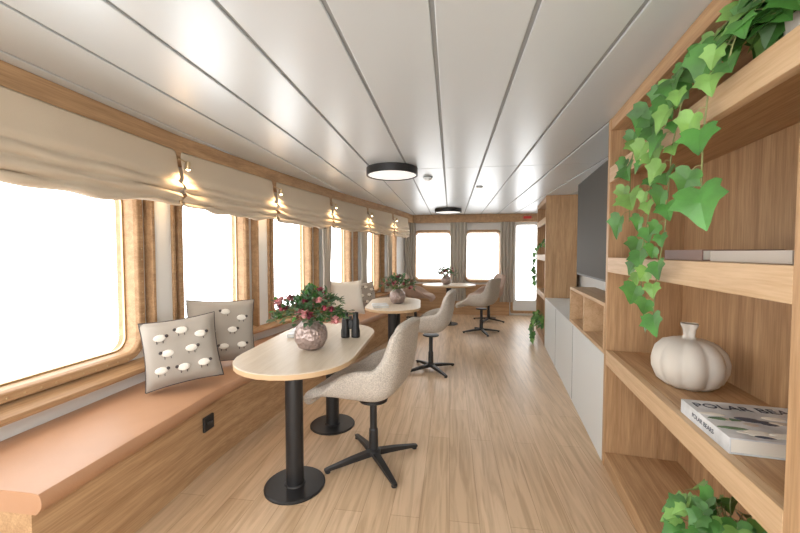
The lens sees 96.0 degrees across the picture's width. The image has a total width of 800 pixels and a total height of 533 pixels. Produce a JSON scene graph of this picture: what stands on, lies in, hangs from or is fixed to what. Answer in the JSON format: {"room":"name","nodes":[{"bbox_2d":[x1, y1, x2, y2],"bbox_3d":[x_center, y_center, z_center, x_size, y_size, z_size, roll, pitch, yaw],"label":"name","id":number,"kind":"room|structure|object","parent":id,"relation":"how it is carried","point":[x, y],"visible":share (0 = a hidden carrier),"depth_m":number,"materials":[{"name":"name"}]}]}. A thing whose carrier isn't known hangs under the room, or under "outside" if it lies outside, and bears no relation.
{"room":"ship interior","nodes":[
{"label":"ship interior","id":0,"kind":"room"},
{"bbox_2d":[48,167,404,388],"bbox_3d":[-1.300,0.133,3.447,0.435,2.170,9.663,1,2,15],"label":"wall","id":1,"kind":"structure","parent":0,"point":[400,241],"depth_m":4.63,"materials":[{"name":"white"}]},
{"bbox_2d":[0,199,144,404],"bbox_3d":[-1.901,0.050,1.821,0.166,1.170,1.280,0,2,8],"label":"window","id":2,"kind":"structure","parent":1,"relation":"in","point":[128,212],"depth_m":2.39,"materials":[{"name":"brown wood"}]},
{"bbox_2d":[0,85,183,205],"bbox_3d":[-1.641,-0.565,1.754,0.095,0.419,1.497,0,2,8],"label":"roman shade","id":3,"kind":"object","parent":1,"relation":"attached to","point":[43,145],"visible":1,"depth_m":1.81,"materials":[{"name":"beige fabric"}]},
{"bbox_2d":[177,157,190,170],"bbox_3d":[-1.504,-0.712,2.498,0.103,0.098,0.032,0,2,8],"label":"wall spotlight","id":4,"kind":"object","parent":1,"relation":"attached to","point":[187,163],"visible":1,"depth_m":2.49,"materials":[{"name":"gold metal"}]},
{"bbox_2d":[0,286,402,426],"bbox_3d":[-0.973,0.601,3.823,1.212,0.065,8.750,0,2,8],"label":"window ledge","id":5,"kind":"object","parent":1,"relation":"attached to","point":[21,408],"depth_m":1.96,"materials":[{"name":"brown wood"}]},
{"bbox_2d":[0,294,405,441],"bbox_3d":[-1.187,0.917,3.886,0.414,0.569,8.818,1,2,15],"label":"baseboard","id":6,"kind":"structure","parent":1,"relation":"attached to","point":[17,427],"depth_m":2.00,"materials":[{"name":"white"}]},
{"bbox_2d":[0,60,412,222],"bbox_3d":[-1.104,-0.880,3.795,0.551,0.168,8.816,1,2,15],"label":"trim pelmet","id":7,"kind":"structure","parent":1,"relation":"attached to","point":[12,77],"depth_m":2.23,"materials":[{"name":"brown wood"}]},
{"bbox_2d":[174,194,249,318],"bbox_3d":[-1.637,0.000,3.126,0.158,1.170,0.796,1,2,16],"label":"window","id":8,"kind":"structure","parent":1,"relation":"in","point":[239,225],"depth_m":3.44,"materials":[{"name":"brown wood"}]},
{"bbox_2d":[180,153,276,219],"bbox_3d":[-1.385,-0.617,3.037,0.100,0.414,1.058,1,2,16],"label":"roman shade","id":9,"kind":"object","parent":1,"relation":"attached to","point":[215,188],"visible":1,"depth_m":2.91,"materials":[{"name":"beige fabric"}]},
{"bbox_2d":[143,200,386,325],"bbox_3d":[-1.218,-0.108,3.877,0.314,1.378,6.074,1,2,16],"label":"trim","id":10,"kind":"structure","parent":1,"relation":"attached to","point":[158,217],"depth_m":2.64,"materials":[{"name":"brown wood"}]},
{"bbox_2d":[273,186,282,194],"bbox_3d":[-1.208,-0.753,3.553,0.103,0.098,0.032,0,2,8],"label":"wall spotlight","id":11,"kind":"object","parent":1,"relation":"attached to","point":[280,190],"visible":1,"depth_m":3.54,"materials":[{"name":"gold metal"}]},
{"bbox_2d":[269,210,312,315],"bbox_3d":[-1.306,-0.042,4.216,0.158,1.170,0.811,1,2,18],"label":"window","id":12,"kind":"structure","parent":1,"relation":"in","point":[305,233],"depth_m":4.54,"materials":[{"name":"brown wood"}]},
{"bbox_2d":[276,182,332,228],"bbox_3d":[-1.056,-0.657,4.111,0.088,0.417,1.085,1,2,18],"label":"roman shade","id":13,"kind":"object","parent":1,"relation":"attached to","point":[298,206],"visible":1,"depth_m":4.01,"materials":[{"name":"beige fabric"}]},
{"bbox_2d":[322,205,331,304],"bbox_3d":[-0.953,-0.140,4.682,0.051,1.340,0.233,1,2,19],"label":"curtain","id":14,"kind":"object","parent":1,"relation":"hanging from","point":[326,232],"visible":0.52,"depth_m":4.67,"materials":[{"name":"beige fabric"}]},
{"bbox_2d":[331,219,351,281],"bbox_3d":[-0.944,-0.082,5.252,0.158,1.170,0.725,1,2,21],"label":"window","id":15,"kind":"structure","parent":1,"relation":"in","point":[346,236],"depth_m":5.54,"materials":[{"name":"brown wood"}]},
{"bbox_2d":[331,198,369,232],"bbox_3d":[-0.690,-0.701,5.160,0.099,0.410,1.034,1,2,21],"label":"roman shade","id":16,"kind":"object","parent":1,"relation":"attached to","point":[351,217],"visible":0.99,"depth_m":5.09,"materials":[{"name":"beige fabric"}]},
{"bbox_2d":[360,232,367,282],"bbox_3d":[-0.569,-0.179,5.702,0.051,1.340,0.233,1,2,22],"label":"curtain","id":17,"kind":"object","parent":1,"relation":"hanging from","point":[363,236],"visible":0.56,"depth_m":5.67,"materials":[{"name":"beige fabric"}]},
{"bbox_2d":[368,225,379,292],"bbox_3d":[-0.545,-0.120,6.257,0.158,1.170,0.627,1,2,23],"label":"window","id":18,"kind":"structure","parent":1,"relation":"in","point":[375,239],"depth_m":6.49,"materials":[{"name":"brown wood"}]},
{"bbox_2d":[368,208,394,234],"bbox_3d":[-0.309,-0.735,6.118,0.098,0.415,0.920,1,2,22],"label":"roman shade","id":19,"kind":"object","parent":1,"relation":"attached to","point":[381,222],"visible":0.99,"depth_m":6.06,"materials":[{"name":"beige fabric"}]},
{"bbox_2d":[387,235,392,291],"bbox_3d":[-0.188,-0.214,6.610,0.051,1.340,0.233,1,2,21],"label":"curtain","id":20,"kind":"object","parent":1,"relation":"hanging from","point":[389,237],"visible":0.66,"depth_m":6.57,"materials":[{"name":"beige fabric"}]},
{"bbox_2d":[392,229,396,287],"bbox_3d":[-0.221,-0.153,7.117,0.158,1.170,0.537,1,2,18],"label":"window","id":21,"kind":"structure","parent":1,"relation":"in","point":[394,238],"depth_m":7.31,"materials":[{"name":"brown wood"}]},
{"bbox_2d":[394,214,409,237],"bbox_3d":[0.036,-0.769,7.034,0.088,0.417,0.883,1,2,18],"label":"roman shade","id":22,"kind":"object","parent":1,"relation":"attached to","point":[402,227],"visible":0.99,"depth_m":6.99,"materials":[{"name":"beige fabric"}]},
{"bbox_2d":[0,0,711,214],"bbox_3d":[0.429,-0.973,3.197,4.750,0.060,9.720,0,2,8],"label":"ceiling","id":23,"kind":"structure","parent":0,"point":[517,100],"depth_m":1.66,"materials":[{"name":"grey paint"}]},
{"bbox_2d":[366,162,417,180],"bbox_3d":[-0.077,-0.920,3.513,0.500,0.070,0.500,0,2,8],"label":"ceiling lamp","id":24,"kind":"object","parent":23,"relation":"attached to","point":[386,171],"depth_m":3.39,"materials":[{"name":"black metal"}]},
{"bbox_2d":[423,176,431,180],"bbox_3d":[0.302,-0.951,3.913,0.100,0.037,0.100,0,2,8],"label":"smoke detector","id":25,"kind":"object","parent":23,"relation":"attached to","point":[426,178],"visible":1,"depth_m":3.88,"materials":[{"name":"white plastic"}]},
{"bbox_2d":[435,207,461,213],"bbox_3d":[0.904,-1.044,6.755,0.500,0.070,0.500,0,2,8],"label":"ceiling lamp","id":26,"kind":"object","parent":23,"relation":"attached to","point":[446,210],"depth_m":6.60,"materials":[{"name":"black metal"}]},
{"bbox_2d":[135,313,636,532],"bbox_3d":[0.429,1.250,3.282,4.750,0.050,9.720,0,2,8],"label":"floor","id":27,"kind":"structure","parent":0,"point":[504,446],"depth_m":2.33,"materials":[{"name":"brown wood"}]},
{"bbox_2d":[0,309,405,532],"bbox_3d":[-0.945,0.962,3.847,0.776,0.482,5.254,1,2,16],"label":"window bench","id":28,"kind":"object","parent":27,"relation":"on","point":[110,464],"visible":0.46,"depth_m":1.79,"materials":[{"name":"brown wood"}]},
{"bbox_2d":[138,311,223,393],"bbox_3d":[-1.412,0.542,2.334,0.473,0.454,0.246,-1,3,-32],"label":"pillow","id":29,"kind":"object","parent":28,"relation":"on","point":[177,351],"visible":1,"depth_m":2.27,"materials":[{"name":"beige fabric"}]},
{"bbox_2d":[203,413,213,432],"bbox_3d":[-1.199,0.974,2.248,0.052,0.090,0.090,0,2,8],"label":"wall socket","id":30,"kind":"object","parent":28,"relation":"attached to","point":[208,421],"visible":1,"depth_m":2.23,"materials":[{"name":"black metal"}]},
{"bbox_2d":[186,299,253,360],"bbox_3d":[-1.387,0.500,2.805,0.522,0.501,0.252,-2,3,-35],"label":"pillow","id":31,"kind":"object","parent":28,"relation":"on","point":[233,319],"visible":0.65,"depth_m":2.77,"materials":[{"name":"beige fabric"}]},
{"bbox_2d":[331,280,364,313],"bbox_3d":[-0.738,0.435,4.979,0.488,0.465,0.244,-1,2,-28],"label":"pillow","id":32,"kind":"object","parent":28,"relation":"on","point":[351,291],"visible":0.63,"depth_m":4.92,"materials":[{"name":"white fabric"}]},
{"bbox_2d":[361,281,375,308],"bbox_3d":[-0.555,0.444,5.493,0.426,0.408,0.240,-2,3,-37],"label":"pillow","id":33,"kind":"object","parent":28,"relation":"on","point":[368,293],"visible":0.52,"depth_m":5.46,"materials":[{"name":"beige fabric"}]},
{"bbox_2d":[233,323,373,504],"bbox_3d":[-0.571,0.882,2.438,0.680,0.750,1.320,0,2,6],"label":"pedestal table","id":34,"kind":"object","parent":27,"relation":"on","point":[279,358],"visible":0.86,"depth_m":2.05,"materials":[{"name":"beige wood"}]},
{"bbox_2d":[287,327,295,337],"bbox_3d":[-0.719,0.486,2.666,0.170,0.022,0.240,0,2,-3],"label":"books","id":35,"kind":"object","parent":34,"relation":"on","point":[290,334],"visible":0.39,"depth_m":2.55,"materials":[{"name":"white paper"}]},
{"bbox_2d":[266,283,354,350],"bbox_3d":[-0.550,0.307,2.249,0.539,0.411,0.532,0,2,8],"label":"flower vase","id":36,"kind":"object","parent":34,"relation":"on","point":[310,334],"visible":1,"depth_m":2.16,"materials":[{"name":"beige"}]},
{"bbox_2d":[341,312,359,337],"bbox_3d":[-0.351,0.412,2.551,0.134,0.178,0.062,0,2,-3],"label":"binoculars","id":37,"kind":"object","parent":34,"relation":"on","point":[347,324],"visible":0.82,"depth_m":2.53,"materials":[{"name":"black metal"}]},
{"bbox_2d":[304,317,419,487],"bbox_3d":[-0.221,0.795,2.344,0.643,0.932,0.615,1,2,18],"label":"swivel chair","id":38,"kind":"object","parent":27,"relation":"on","point":[370,381],"visible":1,"depth_m":2.14,"materials":[{"name":"beige fabric"}]},
{"bbox_2d":[365,297,420,341],"bbox_3d":[-0.066,0.810,4.305,0.620,0.750,1.150,0,2,3],"label":"pedestal table","id":39,"kind":"object","parent":27,"relation":"on","point":[410,305],"visible":0.38,"depth_m":3.96,"materials":[{"name":"beige wood"}]},
{"bbox_2d":[372,303,388,307],"bbox_3d":[-0.223,0.434,4.040,0.170,0.020,0.240,0,2,-9],"label":"books","id":40,"kind":"object","parent":39,"relation":"on","point":[375,305],"visible":1,"depth_m":3.95,"materials":[{"name":"white paper"}]},
{"bbox_2d":[378,272,416,303],"bbox_3d":[-0.027,0.248,4.277,0.479,0.374,0.466,0,2,-9],"label":"flower vase","id":41,"kind":"object","parent":39,"relation":"on","point":[397,296],"visible":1,"depth_m":4.19,"materials":[{"name":"beige"}]},
{"bbox_2d":[402,273,434,319],"bbox_3d":[0.357,0.610,7.164,0.643,0.932,0.615,1,2,13],"label":"swivel chair","id":42,"kind":"object","parent":27,"relation":"on","point":[419,292],"visible":0.64,"depth_m":6.94,"materials":[{"name":"beige fabric"}]},
{"bbox_2d":[411,289,455,377],"bbox_3d":[0.307,0.725,4.157,0.643,0.932,0.615,1,2,18],"label":"swivel chair","id":43,"kind":"object","parent":27,"relation":"on","point":[434,321],"visible":0.71,"depth_m":3.91,"materials":[{"name":"beige fabric"}]},
{"bbox_2d":[422,283,475,325],"bbox_3d":[0.924,0.714,6.820,1.000,0.750,0.720,0,2,5],"label":"pedestal table","id":44,"kind":"object","parent":27,"relation":"on","point":[450,286],"visible":0.7,"depth_m":6.65,"materials":[{"name":"beige wood"}]},
{"bbox_2d":[434,264,457,284],"bbox_3d":[0.876,0.146,6.803,0.486,0.385,0.464,0,2,8],"label":"flower vase","id":45,"kind":"object","parent":44,"relation":"on","point":[445,279],"visible":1,"depth_m":6.75,"materials":[{"name":"beige"}]},
{"bbox_2d":[455,278,500,336],"bbox_3d":[1.335,0.650,6.108,0.643,0.932,0.615,2,3,38],"label":"swivel chair","id":46,"kind":"object","parent":27,"relation":"on","point":[489,296],"visible":1,"depth_m":5.89,"materials":[{"name":"beige fabric"}]},
{"bbox_2d":[467,274,505,322],"bbox_3d":[1.701,0.612,7.098,0.643,0.932,0.615,0,2,-7],"label":"swivel chair","id":47,"kind":"object","parent":27,"relation":"on","point":[480,290],"visible":0.44,"depth_m":7.09,"materials":[{"name":"beige fabric"}]},
{"bbox_2d":[536,194,577,343],"bbox_3d":[2.451,0.048,5.706,0.420,2.167,1.180,1,2,15],"label":"bookshelf","id":48,"kind":"object","parent":27,"relation":"on","point":[557,215],"visible":0.79,"depth_m":5.14,"materials":[{"name":"brown wood"}]},
{"bbox_2d":[528,310,543,343],"bbox_3d":[2.151,0.902,5.402,0.465,0.486,0.468,1,2,15],"label":"trailing ivy","id":49,"kind":"object","parent":48,"relation":"on","point":[536,318],"visible":0.61,"depth_m":5.33,"materials":[{"name":"green plant"}]},
{"bbox_2d":[530,239,544,286],"bbox_3d":[2.244,-0.070,5.419,0.500,0.754,0.379,0,2,-3],"label":"trailing ivy","id":50,"kind":"object","parent":48,"relation":"on","point":[534,254],"visible":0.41,"depth_m":5.47,"materials":[{"name":"green plant"}]},
{"bbox_2d":[544,298,603,460],"bbox_3d":[1.921,0.859,3.702,0.464,0.700,3.013,1,2,15],"label":"base cabinet","id":51,"kind":"object","parent":27,"relation":"on","point":[578,362],"visible":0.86,"depth_m":3.04,"materials":[{"name":"white laminate"}]},
{"bbox_2d":[569,287,604,352],"bbox_3d":[1.555,0.375,2.817,0.215,0.325,1.145,1,2,15],"label":"box shelf","id":52,"kind":"object","parent":51,"relation":"on","point":[587,304],"visible":0.59,"depth_m":2.83,"materials":[{"name":"brown wood"}]},
{"bbox_2d":[602,0,799,532],"bbox_3d":[1.298,0.210,1.478,0.420,2.167,1.550,1,2,15],"label":"bookshelf","id":53,"kind":"object","parent":27,"relation":"on","point":[651,450],"visible":0.77,"depth_m":1.54,"materials":[{"name":"brown wood"}]},
{"bbox_2d":[651,322,731,391],"bbox_3d":[1.321,0.402,1.651,0.289,0.287,0.291,1,2,15],"label":"vase","id":54,"kind":"object","parent":53,"relation":"on","point":[688,362],"visible":1,"depth_m":1.56,"materials":[{"name":"beige ceramic"}]},
{"bbox_2d":[606,0,799,336],"bbox_3d":[1.028,-0.281,1.265,0.434,1.129,1.151,-1,2,-14],"label":"trailing ivy","id":55,"kind":"object","parent":53,"relation":"on","point":[760,24],"visible":0.99,"depth_m":1.18,"materials":[{"name":"green plant"}]},
{"bbox_2d":[660,478,767,532],"bbox_3d":[1.184,1.014,1.265,0.439,0.393,0.429,2,3,37],"label":"ivy","id":56,"kind":"object","parent":53,"relation":"on","point":[702,512],"visible":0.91,"depth_m":1.30,"materials":[{"name":"green plant"}]},
{"bbox_2d":[665,249,793,263],"bbox_3d":[1.187,-0.037,1.212,0.250,0.040,0.704,1,2,15],"label":"books","id":57,"kind":"object","parent":53,"relation":"on","point":[775,256],"visible":0.86,"depth_m":1.12,"materials":[{"name":"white paper"}]},
{"bbox_2d":[681,399,787,460],"bbox_3d":[1.205,0.538,1.189,0.352,0.052,0.300,1,2,15],"label":"book","id":58,"kind":"object","parent":53,"relation":"in","point":[739,429],"visible":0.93,"depth_m":1.18,"materials":[{"name":"white paper"}]},
{"bbox_2d":[698,412,786,439],"bbox_3d":[1.189,0.515,1.149,0.342,0.002,0.179,1,2,15],"label":"picture","id":59,"kind":"object","parent":58,"relation":"on","point":[727,424],"depth_m":1.17},
{"bbox_2d":[412,284,508,315],"bbox_3d":[1.240,0.718,7.885,2.230,0.660,0.095,0,2,8],"label":"panelling","id":60,"kind":"object","parent":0,"point":[498,308],"depth_m":7.86,"materials":[{"name":"brown wood"}]},
{"bbox_2d":[405,222,532,315],"bbox_3d":[1.708,-0.036,7.843,3.200,2.170,0.001,0,2,8],"label":"wall","id":61,"kind":"structure","parent":0,"point":[493,225],"depth_m":7.86,"materials":[{"name":"white"}]},
{"bbox_2d":[415,230,451,281],"bbox_3d":[0.738,-0.233,8.013,0.880,1.140,0.158,0,2,8],"label":"window","id":62,"kind":"structure","parent":61,"relation":"in","point":[418,231],"depth_m":7.97,"materials":[{"name":"brown wood"}]},
{"bbox_2d":[413,213,536,222],"bbox_3d":[1.548,-1.032,7.746,2.900,0.168,0.140,0,2,8],"label":"wooden pelmet","id":63,"kind":"object","parent":61,"relation":"attached to","point":[469,218],"visible":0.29,"depth_m":7.68,"materials":[{"name":"brown wood"}]},
{"bbox_2d":[405,223,415,297],"bbox_3d":[0.229,-0.104,7.917,0.233,1.700,0.051,0,2,8],"label":"curtain","id":64,"kind":"object","parent":63,"relation":"hanging from","point":[410,242],"visible":0.55,"depth_m":7.90,"materials":[{"name":"beige fabric"}]},
{"bbox_2d":[450,222,466,300],"bbox_3d":[1.261,-0.098,7.772,0.358,1.700,0.051,0,2,8],"label":"curtain","id":65,"kind":"object","parent":63,"relation":"hanging from","point":[458,230],"visible":0.84,"depth_m":7.76,"materials":[{"name":"beige fabric"}]},
{"bbox_2d":[500,222,514,301],"bbox_3d":[2.269,-0.093,7.630,0.293,1.700,0.051,0,2,8],"label":"curtain","id":66,"kind":"object","parent":63,"relation":"hanging from","point":[507,229],"visible":0.94,"depth_m":7.62,"materials":[{"name":"beige fabric"}]},
{"bbox_2d":[465,230,500,281],"bbox_3d":[1.807,-0.227,7.863,0.820,1.140,0.158,0,2,8],"label":"window","id":67,"kind":"structure","parent":61,"relation":"in","point":[468,231],"depth_m":7.81,"materials":[{"name":"brown wood"}]},
{"bbox_2d":[510,222,536,313],"bbox_3d":[2.705,0.004,7.720,0.650,2.000,0.090,0,2,8],"label":"door","id":68,"kind":"structure","parent":61,"relation":"in","point":[518,306],"depth_m":7.75,"materials":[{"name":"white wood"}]},
{"bbox_2d":[577,274,605,290],"bbox_3d":[2.014,0.149,3.018,0.050,2.170,9.900,1,2,15],"label":"wall","id":69,"kind":"structure","parent":0,"point":[582,281],"depth_m":4.59,"materials":[{"name":"white"}]},
{"bbox_2d":[577,160,607,281],"bbox_3d":[1.825,-0.361,3.008,0.318,0.950,1.620,1,2,15],"label":"television","id":70,"kind":"object","parent":69,"relation":"attached to","point":[592,191],"visible":0.46,"depth_m":3.18,"materials":[{"name":"black"}]}
]}

